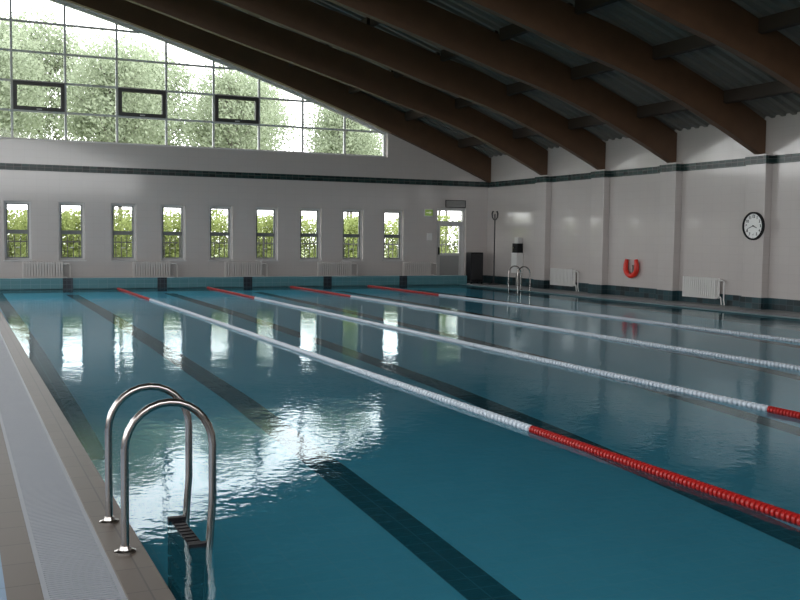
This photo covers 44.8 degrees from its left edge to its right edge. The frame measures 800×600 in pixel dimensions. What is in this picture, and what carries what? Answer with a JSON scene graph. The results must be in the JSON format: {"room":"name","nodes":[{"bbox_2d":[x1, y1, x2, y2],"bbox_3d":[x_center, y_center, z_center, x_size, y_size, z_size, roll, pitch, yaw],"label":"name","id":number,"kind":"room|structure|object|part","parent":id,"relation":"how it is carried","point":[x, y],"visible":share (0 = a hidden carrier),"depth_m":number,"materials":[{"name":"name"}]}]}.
{"room":"indoor swimming pool","nodes":[
{"label":"indoor swimming pool","id":0,"kind":"room"},
{"bbox_2d":[0,0,487,277],"bbox_3d":[-6.406,-5.582,28.573,21.140,10.371,0.350,-1,4,-25],"label":"wall","id":1,"kind":"structure","parent":0,"point":[403,159],"depth_m":29.13,"materials":[{"name":"white paint"}]},
{"bbox_2d":[4,201,32,260],"bbox_3d":[-10.564,-1.898,26.820,0.760,1.650,0.260,-1,4,-25],"label":"window","id":2,"kind":"structure","parent":1,"relation":"in","point":[28,231],"depth_m":26.86,"materials":[{"name":"grey"}]},
{"bbox_2d":[22,262,70,277],"bbox_3d":[-9.842,-0.710,27.039,1.276,0.712,0.135,-1,4,-25],"label":"radiator","id":3,"kind":"object","parent":1,"relation":"attached to","point":[29,269],"visible":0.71,"depth_m":26.95,"materials":[{"name":"white metal"}]},
{"bbox_2d":[58,202,86,260],"bbox_3d":[-9.274,-1.921,27.412,0.760,1.650,0.260,-1,4,-25],"label":"window","id":4,"kind":"structure","parent":1,"relation":"in","point":[82,258],"depth_m":27.46,"materials":[{"name":"grey"}]},
{"bbox_2d":[110,204,137,260],"bbox_3d":[-7.984,-1.945,28.005,0.760,1.650,0.260,-1,4,-25],"label":"window","id":5,"kind":"structure","parent":1,"relation":"in","point":[133,258],"depth_m":28.06,"materials":[{"name":"grey"}]},
{"bbox_2d":[132,262,177,276],"bbox_3d":[-7.135,-0.759,28.283,1.296,0.712,0.135,-1,4,-25],"label":"radiator","id":6,"kind":"object","parent":1,"relation":"attached to","point":[139,269],"visible":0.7,"depth_m":28.20,"materials":[{"name":"white metal"}]},
{"bbox_2d":[161,205,186,260],"bbox_3d":[-6.694,-1.968,28.598,0.760,1.650,0.260,-1,4,-25],"label":"window","id":7,"kind":"structure","parent":1,"relation":"in","point":[163,233],"depth_m":28.65,"materials":[{"name":"grey"}]},
{"bbox_2d":[0,0,385,156],"bbox_3d":[-8.208,-7.144,27.617,17.120,5.391,0.200,-1,4,-25],"label":"window","id":8,"kind":"structure","parent":1,"relation":"in","point":[13,82],"depth_m":28.07,"materials":[{"name":"grey metal"}]},
{"bbox_2d":[209,206,233,260],"bbox_3d":[-5.403,-1.992,29.190,0.760,1.650,0.260,-1,4,-25],"label":"window","id":9,"kind":"structure","parent":1,"relation":"in","point":[228,233],"depth_m":29.28,"materials":[{"name":"grey"}]},
{"bbox_2d":[0,163,487,186],"bbox_3d":[-6.494,-3.726,28.462,20.828,0.180,0.012,-1,4,-25],"label":"trim","id":10,"kind":"structure","parent":1,"relation":"attached to","point":[3,166],"depth_m":29.10,"materials":[{"name":"green tile"}]},
{"bbox_2d":[224,262,267,276],"bbox_3d":[-4.663,-0.804,29.418,1.336,0.712,0.135,-1,4,-25],"label":"radiator","id":11,"kind":"object","parent":1,"relation":"attached to","point":[231,269],"visible":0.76,"depth_m":29.32,"materials":[{"name":"white metal"}]},
{"bbox_2d":[255,207,278,260],"bbox_3d":[-4.113,-2.015,29.783,0.760,1.650,0.260,-1,4,-25],"label":"window","id":12,"kind":"structure","parent":1,"relation":"in","point":[273,234],"depth_m":29.90,"materials":[{"name":"grey"}]},
{"bbox_2d":[299,208,322,260],"bbox_3d":[-2.823,-2.038,30.376,0.760,1.650,0.260,-1,4,-25],"label":"window","id":13,"kind":"structure","parent":1,"relation":"in","point":[317,235],"depth_m":30.51,"materials":[{"name":"grey"}]},
{"bbox_2d":[317,262,357,275],"bbox_3d":[-1.974,-0.853,30.653,1.356,0.712,0.135,-1,4,-25],"label":"radiator","id":14,"kind":"object","parent":1,"relation":"attached to","point":[323,268],"visible":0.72,"depth_m":30.55,"materials":[{"name":"white metal"}]},
{"bbox_2d":[342,209,363,260],"bbox_3d":[-1.533,-2.062,30.968,0.760,1.650,0.260,-1,4,-25],"label":"window","id":15,"kind":"structure","parent":1,"relation":"in","point":[359,235],"depth_m":31.09,"materials":[{"name":"grey"}]},
{"bbox_2d":[383,210,404,260],"bbox_3d":[-0.243,-2.085,31.561,0.760,1.650,0.260,-1,4,-25],"label":"window","id":16,"kind":"structure","parent":1,"relation":"in","point":[399,236],"depth_m":31.70,"materials":[{"name":"grey"}]},
{"bbox_2d":[402,262,436,275],"bbox_3d":[0.647,-0.901,31.858,1.246,0.712,0.135,-1,4,-25],"label":"radiator","id":17,"kind":"object","parent":1,"relation":"attached to","point":[408,268],"visible":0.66,"depth_m":31.74,"materials":[{"name":"white metal"}]},
{"bbox_2d":[424,209,432,215],"bbox_3d":[0.943,-2.872,31.920,0.300,0.240,0.060,-1,4,-25],"label":"exit sign","id":18,"kind":"object","parent":1,"relation":"attached to","point":[427,212],"visible":1,"depth_m":31.88,"materials":[{"name":"green plastic"}]},
{"bbox_2d":[427,233,431,239],"bbox_3d":[0.968,-2.084,31.992,0.180,0.240,0.050,-1,4,-25],"label":"switch box","id":19,"kind":"object","parent":1,"relation":"attached to","point":[429,235],"visible":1,"depth_m":31.96,"materials":[{"name":"white plastic"}]},
{"bbox_2d":[436,208,464,274],"bbox_3d":[1.650,-1.814,32.507,1.100,2.490,0.160,-1,4,-25],"label":"door","id":20,"kind":"structure","parent":1,"relation":"in","point":[447,263],"depth_m":32.55,"materials":[{"name":"grey"}]},
{"bbox_2d":[445,200,465,207],"bbox_3d":[1.851,-3.198,32.327,0.760,0.250,0.040,-1,4,-25],"label":"air vent","id":21,"kind":"object","parent":1,"relation":"in","point":[448,203],"visible":1,"depth_m":32.31,"materials":[{"name":"grey metal"}]},
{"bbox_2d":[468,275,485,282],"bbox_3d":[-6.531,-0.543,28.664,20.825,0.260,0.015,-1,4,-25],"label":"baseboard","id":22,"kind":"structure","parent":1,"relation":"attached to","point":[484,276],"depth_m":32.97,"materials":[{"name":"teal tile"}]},
{"bbox_2d":[0,283,799,599],"bbox_3d":[0.475,0.719,13.481,20.840,0.150,34.250,-1,4,-25],"label":"floor","id":23,"kind":"structure","parent":0,"point":[19,578],"depth_m":4.89,"materials":[{"name":"grey tile"}]},
{"bbox_2d":[0,332,127,599],"bbox_3d":[-6.000,0.594,14.214,0.310,0.158,25.000,-1,4,-25],"label":"grate","id":24,"kind":"object","parent":23,"relation":"in","point":[72,563],"visible":1,"depth_m":5.28,"materials":[{"name":"white plastic"}]},
{"bbox_2d":[0,275,799,599],"bbox_3d":[0.572,0.686,17.401,14.910,1.175,25.320,-1,4,-25],"label":"swimming pool","id":25,"kind":"object","parent":23,"relation":"in","point":[333,482],"visible":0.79,"depth_m":9.34,"materials":[{"name":"blue liquid"}]},
{"bbox_2d":[0,311,175,599],"bbox_3d":[-5.777,0.588,14.316,0.180,0.162,25.000,-1,4,-25],"label":"pool edge","id":26,"kind":"structure","parent":25,"relation":"attached to","point":[137,574],"depth_m":5.67,"materials":[{"name":"brown tile"}]},
{"bbox_2d":[99,383,215,599],"bbox_3d":[-1.226,1.098,4.875,0.484,1.298,0.620,-1,4,-25],"label":"pool ladder","id":27,"kind":"object","parent":25,"relation":"attached to","point":[190,562],"visible":1,"depth_m":4.73,"materials":[{"name":"silver metal"}]},
{"bbox_3d":[-1.320,1.081,5.118,0.453,1.298,0.038,-1,4,-25],"label":"handrail","id":28,"kind":"part","parent":27,"relation":"part of","materials":[{"name":"silver metal"}]},
{"bbox_2d":[117,288,799,526],"bbox_3d":[-2.680,0.460,15.739,0.066,0.066,24.970,-1,4,-25],"label":"lane rope","id":29,"kind":"object","parent":25,"relation":"on","point":[773,511],"visible":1,"depth_m":7.25,"materials":[{"name":"red plastic"}]},
{"bbox_2d":[206,287,799,419],"bbox_3d":[-0.409,0.418,16.782,0.066,0.066,24.970,-1,4,-25],"label":"lane rope","id":30,"kind":"object","parent":25,"relation":"on","point":[751,405],"visible":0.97,"depth_m":11.29,"materials":[{"name":"white plastic"}]},
{"bbox_2d":[508,266,530,294],"bbox_3d":[3.456,-0.340,28.047,0.489,1.300,0.600,-1,4,-25],"label":"pool ladder","id":31,"kind":"object","parent":25,"relation":"attached to","point":[512,266],"visible":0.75,"depth_m":27.89,"materials":[{"name":"silver metal"}]},
{"bbox_3d":[3.338,-0.356,28.267,0.458,1.300,0.038,-1,4,-25],"label":"handrail","id":32,"kind":"part","parent":31,"relation":"part of","materials":[{"name":"silver metal"}]},
{"bbox_3d":[3.547,-0.324,27.814,0.458,1.300,0.038,-1,4,-25],"label":"handrail","id":33,"kind":"part","parent":31,"relation":"part of","materials":[{"name":"silver metal"}]},
{"bbox_2d":[288,286,799,370],"bbox_3d":[1.863,0.377,17.826,0.066,0.066,24.970,-1,4,-25],"label":"lane rope","id":34,"kind":"object","parent":25,"relation":"on","point":[638,342],"visible":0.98,"depth_m":14.99,"materials":[{"name":"white plastic"}]},
{"bbox_2d":[365,285,799,342],"bbox_3d":[4.134,0.336,18.869,0.066,0.066,24.970,-1,4,-25],"label":"lane rope","id":35,"kind":"object","parent":25,"relation":"on","point":[762,336],"visible":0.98,"depth_m":18.40,"materials":[{"name":"white plastic"}]},
{"bbox_2d":[459,284,799,326],"bbox_3d":[7.216,0.352,20.284,0.180,0.162,25.000,-1,4,-25],"label":"trim","id":36,"kind":"structure","parent":25,"relation":"attached to","point":[792,322],"depth_m":21.37,"materials":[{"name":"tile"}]},
{"bbox_2d":[466,252,483,283],"bbox_3d":[2.481,-1.064,32.285,0.480,1.039,0.410,-1,4,-25],"label":"base cabinet","id":37,"kind":"object","parent":23,"relation":"on","point":[474,260],"visible":0.92,"depth_m":32.13,"materials":[{"name":"black plastic"}]},
{"bbox_3d":[2.557,-1.102,32.118,0.410,0.860,0.012,-1,4,-25],"label":"door","id":38,"kind":"part","parent":37,"relation":"part of","materials":[{"name":"black wood"}]},
{"bbox_2d":[489,211,499,284],"bbox_3d":[3.100,-1.716,31.869,0.400,2.409,0.400,-1,4,-25],"label":"stand","id":39,"kind":"object","parent":23,"relation":"on","point":[494,218],"visible":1,"depth_m":31.85,"materials":[{"name":"black metal"}]},
{"bbox_2d":[511,237,522,285],"bbox_3d":[3.714,-1.221,30.972,0.270,1.550,0.360,-1,4,-25],"label":"water dispenser","id":40,"kind":"object","parent":23,"relation":"on","point":[517,246],"visible":0.98,"depth_m":30.85,"materials":[{"name":"grey plastic"}]},
{"bbox_2d":[533,175,551,279],"bbox_3d":[4.350,-2.076,29.661,0.200,3.440,0.600,-1,4,-25],"label":"pillar","id":41,"kind":"structure","parent":23,"relation":"on","point":[542,225],"depth_m":29.49,"materials":[{"name":"white paint"}]},
{"bbox_2d":[589,169,609,284],"bbox_3d":[5.553,-1.895,27.051,0.200,3.440,0.600,-1,4,-25],"label":"pillar","id":42,"kind":"structure","parent":23,"relation":"on","point":[600,187],"depth_m":26.88,"materials":[{"name":"white paint"}]},
{"bbox_2d":[467,284,799,317],"bbox_3d":[7.488,0.349,20.409,0.420,0.158,25.000,-1,4,-25],"label":"grate","id":43,"kind":"object","parent":23,"relation":"in","point":[467,284],"visible":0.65,"depth_m":23.41,"materials":[{"name":"white plastic"}]},
{"bbox_2d":[657,162,681,290],"bbox_3d":[6.772,-1.710,24.404,0.200,3.440,0.600,-1,4,-25],"label":"pillar","id":44,"kind":"structure","parent":23,"relation":"on","point":[670,182],"depth_m":24.25,"materials":[{"name":"white paint"}]},
{"bbox_2d":[741,153,772,297],"bbox_3d":[7.995,-1.526,21.748,0.200,3.440,0.600,-1,4,-25],"label":"pillar","id":45,"kind":"structure","parent":23,"relation":"on","point":[758,180],"depth_m":21.59,"materials":[{"name":"white paint"}]},
{"bbox_2d":[742,212,764,239],"bbox_3d":[7.887,-1.652,21.667,0.060,0.630,0.630,-1,4,-25],"label":"wall clock","id":46,"kind":"object","parent":45,"relation":"attached to","point":[753,225],"visible":1,"depth_m":21.66,"materials":[{"name":"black plastic"}]},
{"bbox_2d":[213,0,799,156],"bbox_3d":[0.580,-6.614,12.976,21.452,6.344,34.770,-1,4,-25],"label":"ceiling","id":47,"kind":"structure","parent":0,"point":[717,65],"depth_m":21.78,"materials":[{"name":"grey metal"}]},
{"bbox_2d":[65,0,490,182],"bbox_3d":[-6.406,-7.201,28.124,20.820,6.861,0.180,-1,4,-25],"label":"roof beam","id":48,"kind":"structure","parent":47,"relation":"attached to","point":[331,92],"depth_m":29.70,"materials":[{"name":"brown wood"}]},
{"bbox_2d":[349,69,393,93],"bbox_3d":[-0.893,-6.469,28.827,0.080,0.279,3.230,-1,4,-25],"label":"purlin","id":49,"kind":"object","parent":48,"relation":"attached to","point":[352,90],"visible":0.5,"depth_m":29.94,"materials":[{"name":"brown paint"}]},
{"bbox_2d":[405,110,425,120],"bbox_3d":[0.870,-5.783,29.687,0.080,0.280,3.230,-1,4,-25],"label":"purlin","id":50,"kind":"object","parent":48,"relation":"attached to","point":[410,115],"visible":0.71,"depth_m":30.63,"materials":[{"name":"brown paint"}]},
{"bbox_2d":[458,137,485,147],"bbox_3d":[2.633,-5.048,30.550,0.080,0.282,3.230,-1,4,-25],"label":"purlin","id":51,"kind":"object","parent":48,"relation":"attached to","point":[471,141],"visible":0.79,"depth_m":31.34,"materials":[{"name":"brown paint"}]},
{"bbox_2d":[126,0,547,174],"bbox_3d":[-4.980,-6.826,25.034,20.820,6.541,0.180,-1,4,-25],"label":"roof beam","id":52,"kind":"structure","parent":47,"relation":"attached to","point":[211,16],"depth_m":26.58,"materials":[{"name":"brown wood"}]},
{"bbox_2d":[455,98,474,108],"bbox_3d":[2.185,-5.584,26.832,0.080,0.280,2.690,-1,4,-25],"label":"purlin","id":53,"kind":"object","parent":52,"relation":"attached to","point":[459,102],"visible":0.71,"depth_m":27.68,"materials":[{"name":"brown paint"}]},
{"bbox_2d":[512,127,538,138],"bbox_3d":[3.948,-4.850,27.695,0.080,0.282,2.690,-1,4,-25],"label":"purlin","id":54,"kind":"object","parent":52,"relation":"attached to","point":[524,132],"visible":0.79,"depth_m":28.39,"materials":[{"name":"brown paint"}]},
{"bbox_2d":[217,0,605,169],"bbox_3d":[-3.777,-6.644,22.423,20.820,6.541,0.180,-1,4,-25],"label":"roof beam","id":55,"kind":"structure","parent":47,"relation":"attached to","point":[308,18],"depth_m":24.38,"materials":[{"name":"brown wood"}]},
{"bbox_2d":[328,17,369,46],"bbox_3d":[-1.342,-6.910,25.115,0.080,0.277,2.690,-1,4,-25],"label":"purlin","id":56,"kind":"object","parent":55,"relation":"attached to","point":[366,20],"visible":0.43,"depth_m":23.91,"materials":[{"name":"brown paint"}]},
{"bbox_2d":[370,19,379,26],"bbox_3d":[-0.132,-6.727,22.486,0.080,0.277,2.730,-1,4,-25],"label":"purlin","id":57,"kind":"object","parent":55,"relation":"attached to","point":[373,23],"visible":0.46,"depth_m":23.56,"materials":[{"name":"brown paint"}]},
{"bbox_2d":[394,52,439,77],"bbox_3d":[0.422,-6.271,25.972,0.080,0.279,2.690,-1,4,-25],"label":"purlin","id":58,"kind":"object","parent":55,"relation":"attached to","point":[396,74],"visible":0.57,"depth_m":26.94,"materials":[{"name":"brown paint"}]},
{"bbox_2d":[440,30,497,61],"bbox_3d":[1.633,-6.088,23.343,0.080,0.279,2.730,-1,4,-25],"label":"purlin","id":59,"kind":"object","parent":55,"relation":"attached to","point":[446,55],"visible":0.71,"depth_m":24.27,"materials":[{"name":"brown paint"}]},
{"bbox_2d":[506,82,535,95],"bbox_3d":[3.396,-5.401,24.203,0.080,0.280,2.730,-1,4,-25],"label":"purlin","id":60,"kind":"object","parent":55,"relation":"attached to","point":[519,87],"visible":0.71,"depth_m":24.93,"materials":[{"name":"brown paint"}]},
{"bbox_2d":[568,115,604,129],"bbox_3d":[5.159,-4.667,25.066,0.080,0.282,2.730,-1,4,-25],"label":"purlin","id":61,"kind":"object","parent":55,"relation":"attached to","point":[585,121],"visible":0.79,"depth_m":25.64,"materials":[{"name":"brown paint"}]},
{"bbox_2d":[327,0,676,162],"bbox_3d":[-2.558,-6.460,19.776,20.820,6.541,0.180,-1,4,-25],"label":"roof beam","id":62,"kind":"structure","parent":47,"relation":"attached to","point":[428,22],"depth_m":22.15,"materials":[{"name":"brown wood"}]},
{"bbox_2d":[571,61,613,79],"bbox_3d":[4.617,-5.217,21.552,0.080,0.280,2.740,-1,4,-25],"label":"purlin","id":63,"kind":"object","parent":62,"relation":"attached to","point":[594,68],"visible":0.43,"depth_m":22.14,"materials":[{"name":"brown paint"}]},
{"bbox_2d":[637,100,687,118],"bbox_3d":[6.380,-4.483,22.415,0.080,0.282,2.740,-1,4,-25],"label":"purlin","id":64,"kind":"object","parent":62,"relation":"attached to","point":[667,107],"visible":0.57,"depth_m":22.89,"materials":[{"name":"brown paint"}]},
{"bbox_2d":[462,0,765,153],"bbox_3d":[-1.335,-6.276,17.120,20.820,6.541,0.180,-1,4,-25],"label":"roof beam","id":65,"kind":"structure","parent":47,"relation":"attached to","point":[587,35],"depth_m":19.90,"materials":[{"name":"brown wood"}]},
{"bbox_2d":[499,3,572,40],"bbox_3d":[2.854,-5.904,20.692,0.080,0.279,2.740,-1,4,-25],"label":"purlin","id":66,"kind":"object","parent":65,"relation":"attached to","point":[510,31],"visible":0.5,"depth_m":21.48,"materials":[{"name":"brown paint"}]},
{"bbox_2d":[575,0,619,14],"bbox_3d":[4.075,-5.719,18.040,0.080,0.279,2.730,-1,4,-25],"label":"purlin","id":67,"kind":"object","parent":65,"relation":"attached to","point":[581,6],"visible":1,"depth_m":18.85,"materials":[{"name":"brown paint"}]},
{"bbox_2d":[652,35,715,59],"bbox_3d":[5.839,-5.032,18.900,0.080,0.280,2.730,-1,4,-25],"label":"purlin","id":68,"kind":"object","parent":65,"relation":"attached to","point":[691,43],"visible":0.57,"depth_m":19.37,"materials":[{"name":"brown paint"}]},
{"bbox_2d":[723,81,795,103],"bbox_3d":[7.602,-4.298,19.763,0.080,0.282,2.730,-1,4,-25],"label":"purlin","id":69,"kind":"object","parent":65,"relation":"attached to","point":[775,88],"visible":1,"depth_m":20.14,"materials":[{"name":"brown paint"}]},
{"bbox_2d":[626,0,799,94],"bbox_3d":[-0.116,-6.091,14.473,20.820,6.541,0.180,-1,4,-25],"label":"roof beam","id":70,"kind":"structure","parent":47,"relation":"attached to","point":[725,24],"depth_m":17.27,"materials":[{"name":"brown wood"}]},
{"bbox_2d":[758,7,799,33],"bbox_3d":[7.060,-4.848,16.249,0.080,0.280,2.740,-1,4,-25],"label":"purlin","id":71,"kind":"object","parent":70,"relation":"attached to","point":[789,18],"visible":1,"depth_m":17.04,"materials":[{"name":"brown paint"}]},
{"bbox_2d":[486,112,799,299],"bbox_3d":[10.177,-1.645,17.593,0.300,4.301,33.900,-1,4,-25],"label":"wall","id":72,"kind":"structure","parent":0,"point":[712,200],"depth_m":25.08,"materials":[{"name":"white paint"}]},
{"bbox_2d":[550,268,578,290],"bbox_3d":[4.867,-0.604,28.625,0.135,0.634,1.396,-1,4,-25],"label":"radiator","id":73,"kind":"object","parent":72,"relation":"attached to","point":[558,276],"visible":1,"depth_m":28.59,"materials":[{"name":"white metal"}]},
{"bbox_2d":[623,259,638,277],"bbox_3d":[6.157,-0.835,25.836,0.150,0.511,0.596,-1,4,-25],"label":"buoy","id":74,"kind":"object","parent":72,"relation":"attached to","point":[635,268],"visible":1,"depth_m":25.79,"materials":[{"name":"red plastic"}]},
{"bbox_2d":[486,275,799,311],"bbox_3d":[9.923,0.356,17.607,0.215,0.260,33.885,-1,4,-25],"label":"baseboard","id":75,"kind":"structure","parent":72,"relation":"attached to","point":[740,301],"depth_m":24.61,"materials":[{"name":"teal tile"}]},
{"bbox_2d":[488,153,799,187],"bbox_3d":[9.957,-2.818,17.410,0.212,0.180,33.900,-1,4,-25],"label":"trim","id":76,"kind":"structure","parent":72,"relation":"attached to","point":[765,159],"depth_m":24.43,"materials":[{"name":"green tile"}]},
{"bbox_2d":[682,276,724,304],"bbox_3d":[7.309,-0.235,23.322,0.135,0.634,1.396,-1,4,-25],"label":"radiator","id":77,"kind":"object","parent":72,"relation":"attached to","point":[693,286],"visible":1,"depth_m":23.28,"materials":[{"name":"white metal"}]},
{"label":"outside","id":78,"kind":"structure","parent":0,"visible":0},
{"bbox_2d":[11,248,457,257],"bbox_3d":[-21.180,-3.274,73.838,140.000,0.180,93.740,-1,4,-25],"label":"lawn","id":79,"kind":"structure","parent":78,"point":[19,248],"depth_m":98.36,"materials":[{"name":"green plant"}]},
{"bbox_2d":[7,208,27,256],"bbox_3d":[-15.383,-2.240,37.378,3.466,2.620,2.174,-1,4,-25],"label":"shrub","id":80,"kind":"object","parent":79,"relation":"on","point":[11,244],"visible":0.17,"depth_m":37.18,"materials":[{"name":"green plant"}]},
{"bbox_2d":[0,28,46,137],"bbox_3d":[-17.595,-6.487,40.773,5.349,10.565,5.389,-1,4,-25],"label":"tree","id":81,"kind":"object","parent":79,"relation":"on","point":[5,100],"visible":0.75,"depth_m":40.34,"materials":[{"name":"green plant"}]},
{"bbox_2d":[0,0,55,138],"bbox_3d":[-23.082,-9.315,54.159,7.222,14.369,7.168,0,4,-9],"label":"tree","id":82,"kind":"object","parent":79,"relation":"on","point":[4,30],"visible":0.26,"depth_m":54.08,"materials":[{"name":"green plant"}]},
{"bbox_2d":[7,209,80,256],"bbox_3d":[-12.662,-2.067,35.775,3.466,2.539,2.174,-1,4,-25],"label":"shrub","id":83,"kind":"object","parent":79,"relation":"on","point":[72,223],"visible":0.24,"depth_m":35.46,"materials":[{"name":"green plant"}]},
{"bbox_2d":[8,235,80,256],"bbox_3d":[-11.780,-1.407,31.821,2.950,1.700,0.080,-1,4,-25],"label":"fence panel","id":84,"kind":"object","parent":79,"relation":"on","point":[14,241],"visible":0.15,"depth_m":31.60,"materials":[{"name":"grey metal"}]},
{"bbox_2d":[0,2,90,139],"bbox_3d":[-23.654,-10.955,63.925,7.222,16.376,7.168,0,4,-15],"label":"tree","id":85,"kind":"object","parent":79,"relation":"on","point":[50,43],"visible":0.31,"depth_m":62.66,"materials":[{"name":"green plant"}]},
{"bbox_2d":[62,208,131,256],"bbox_3d":[-12.111,-2.337,38.878,3.466,2.696,2.174,-1,4,-25],"label":"shrub","id":86,"kind":"object","parent":79,"relation":"on","point":[127,211],"visible":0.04,"depth_m":38.96,"materials":[{"name":"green plant"}]},
{"bbox_2d":[46,27,173,216],"bbox_3d":[-12.551,-6.424,42.405,5.276,10.345,5.150,1,4,2],"label":"tree","id":87,"kind":"object","parent":79,"relation":"on","point":[96,126],"visible":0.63,"depth_m":41.55,"materials":[{"name":"green plant"}]},
{"bbox_2d":[54,27,182,253],"bbox_3d":[-16.090,-8.946,56.835,6.902,13.448,7.072,1,4,6],"label":"tree","id":88,"kind":"object","parent":79,"relation":"on","point":[143,44],"visible":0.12,"depth_m":56.48,"materials":[{"name":"green plant"}]},
{"bbox_2d":[114,236,177,256],"bbox_3d":[-9.054,-1.456,33.073,2.950,1.700,0.080,-1,4,-25],"label":"fence panel","id":89,"kind":"object","parent":79,"relation":"on","point":[115,242],"visible":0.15,"depth_m":32.97,"materials":[{"name":"grey metal"}]},
{"bbox_2d":[114,215,180,256],"bbox_3d":[-9.392,-2.054,37.282,3.466,2.392,2.174,-1,4,-25],"label":"shrub","id":90,"kind":"object","parent":79,"relation":"on","point":[169,227],"visible":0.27,"depth_m":36.99,"materials":[{"name":"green plant"}]},
{"bbox_2d":[141,43,203,145],"bbox_3d":[-16.769,-10.116,66.847,7.115,14.483,7.289,2,4,23],"label":"tree","id":91,"kind":"object","parent":79,"relation":"on","point":[185,78],"visible":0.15,"depth_m":66.45,"materials":[{"name":"green plant"}]},
{"bbox_2d":[163,208,227,256],"bbox_3d":[-8.840,-2.441,40.377,3.466,2.787,2.174,-1,4,-25],"label":"shrub","id":92,"kind":"object","parent":79,"relation":"on","point":[175,214],"visible":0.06,"depth_m":40.32,"materials":[{"name":"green plant"}]},
{"bbox_2d":[179,235,261,256],"bbox_3d":[-6.328,-1.506,34.325,2.950,1.700,0.080,-1,4,-25],"label":"fence panel","id":93,"kind":"object","parent":79,"relation":"on","point":[214,242],"visible":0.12,"depth_m":34.21,"materials":[{"name":"grey metal"}]},
{"bbox_3d":[-7.641,-1.482,33.722,0.060,1.700,0.080,-1,4,-25],"label":"post","id":94,"kind":"part","parent":93,"relation":"part of","materials":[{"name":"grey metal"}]},
{"bbox_2d":[171,61,282,149],"bbox_3d":[-7.979,-6.239,45.204,4.921,9.720,4.958,3,4,29],"label":"tree","id":95,"kind":"object","parent":79,"relation":"on","point":[235,136],"visible":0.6,"depth_m":44.23,"materials":[{"name":"green plant"}]},
{"bbox_2d":[188,72,294,150],"bbox_3d":[-9.885,-8.427,59.961,6.198,12.150,6.152,2,4,22],"label":"tree","id":96,"kind":"object","parent":79,"relation":"on","point":[266,112],"visible":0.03,"depth_m":59.45,"materials":[{"name":"green plant"}]},
{"bbox_2d":[211,214,272,256],"bbox_3d":[-6.120,-2.171,38.781,3.466,2.510,2.174,-1,4,-25],"label":"shrub","id":97,"kind":"object","parent":79,"relation":"on","point":[261,226],"visible":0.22,"depth_m":38.51,"materials":[{"name":"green plant"}]},
{"bbox_2d":[256,85,300,150],"bbox_3d":[-10.554,-9.332,69.802,6.419,12.678,6.467,-1,4,-28],"label":"tree","id":98,"kind":"object","parent":79,"relation":"on","point":[287,130],"visible":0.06,"depth_m":69.47,"materials":[{"name":"green plant"}]},
{"bbox_2d":[257,213,307,256],"bbox_3d":[-5.570,-2.422,41.885,3.466,2.628,2.174,-1,4,-25],"label":"shrub","id":99,"kind":"object","parent":79,"relation":"on","point":[302,216],"visible":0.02,"depth_m":41.74,"materials":[{"name":"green plant"}]},
{"bbox_2d":[262,236,315,256],"bbox_3d":[-3.602,-1.555,35.577,2.950,1.700,0.080,-1,4,-25],"label":"fence panel","id":100,"kind":"object","parent":79,"relation":"on","point":[264,243],"visible":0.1,"depth_m":35.06,"materials":[{"name":"grey metal"}]},
{"bbox_3d":[-4.915,-1.531,34.974,0.060,1.700,0.080,-1,4,-25],"label":"post","id":101,"kind":"part","parent":100,"relation":"part of","materials":[{"name":"grey metal"}]},
{"bbox_2d":[301,217,357,257],"bbox_3d":[-2.850,-2.209,40.284,3.466,2.467,2.174,-1,4,-25],"label":"shrub","id":102,"kind":"object","parent":79,"relation":"on","point":[306,226],"visible":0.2,"depth_m":40.00,"materials":[{"name":"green plant"}]},
{"bbox_2d":[314,214,357,257],"bbox_3d":[-2.299,-2.493,43.387,3.466,2.650,2.174,-1,4,-25],"label":"shrub","id":103,"kind":"object","parent":79,"relation":"on","point":[347,216],"visible":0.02,"depth_m":42.92,"materials":[{"name":"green plant"}]},
{"bbox_2d":[294,104,382,155],"bbox_3d":[-2.896,-5.838,47.080,4.624,8.793,4.513,4,5,42],"label":"tree","id":104,"kind":"object","parent":79,"relation":"on","point":[353,146],"visible":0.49,"depth_m":46.18,"materials":[{"name":"green plant"}]},
{"bbox_2d":[306,115,382,217],"bbox_3d":[-3.413,-7.641,62.955,5.310,10.345,5.440,3,5,37],"label":"tree","id":105,"kind":"object","parent":79,"relation":"on","point":[381,141],"visible":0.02,"depth_m":62.52,"materials":[{"name":"green plant"}]},
{"bbox_2d":[344,239,397,257],"bbox_3d":[-0.876,-1.605,36.829,2.950,1.700,0.080,-1,4,-25],"label":"fence panel","id":106,"kind":"object","parent":79,"relation":"on","point":[348,243],"visible":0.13,"depth_m":36.48,"materials":[{"name":"grey metal"}]},
{"bbox_2d":[384,220,447,257],"bbox_3d":[0.421,-2.230,41.789,3.466,2.388,2.174,-1,4,-25],"label":"shrub","id":107,"kind":"object","parent":79,"relation":"on","point":[387,228],"visible":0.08,"depth_m":41.23,"materials":[{"name":"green plant"}]},
{"bbox_2d":[386,214,455,255],"bbox_3d":[0.973,-2.596,44.886,3.466,2.742,2.174,-1,4,-25],"label":"shrub","id":108,"kind":"object","parent":79,"relation":"on","point":[445,217],"visible":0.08,"depth_m":45.09,"materials":[{"name":"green plant"}]},
{"bbox_2d":[440,240,457,252],"bbox_3d":[1.849,-1.654,38.081,2.950,1.700,0.080,-1,4,-25],"label":"fence panel","id":109,"kind":"object","parent":79,"relation":"on","point":[441,244],"visible":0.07,"depth_m":38.02,"materials":[{"name":"grey metal"}]},
{"bbox_2d":[446,219,458,252],"bbox_3d":[3.692,-2.345,43.288,3.466,2.503,2.174,-1,4,-25],"label":"shrub","id":110,"kind":"object","parent":79,"relation":"on","point":[456,227],"visible":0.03,"depth_m":42.99,"materials":[{"name":"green plant"}]}
]}

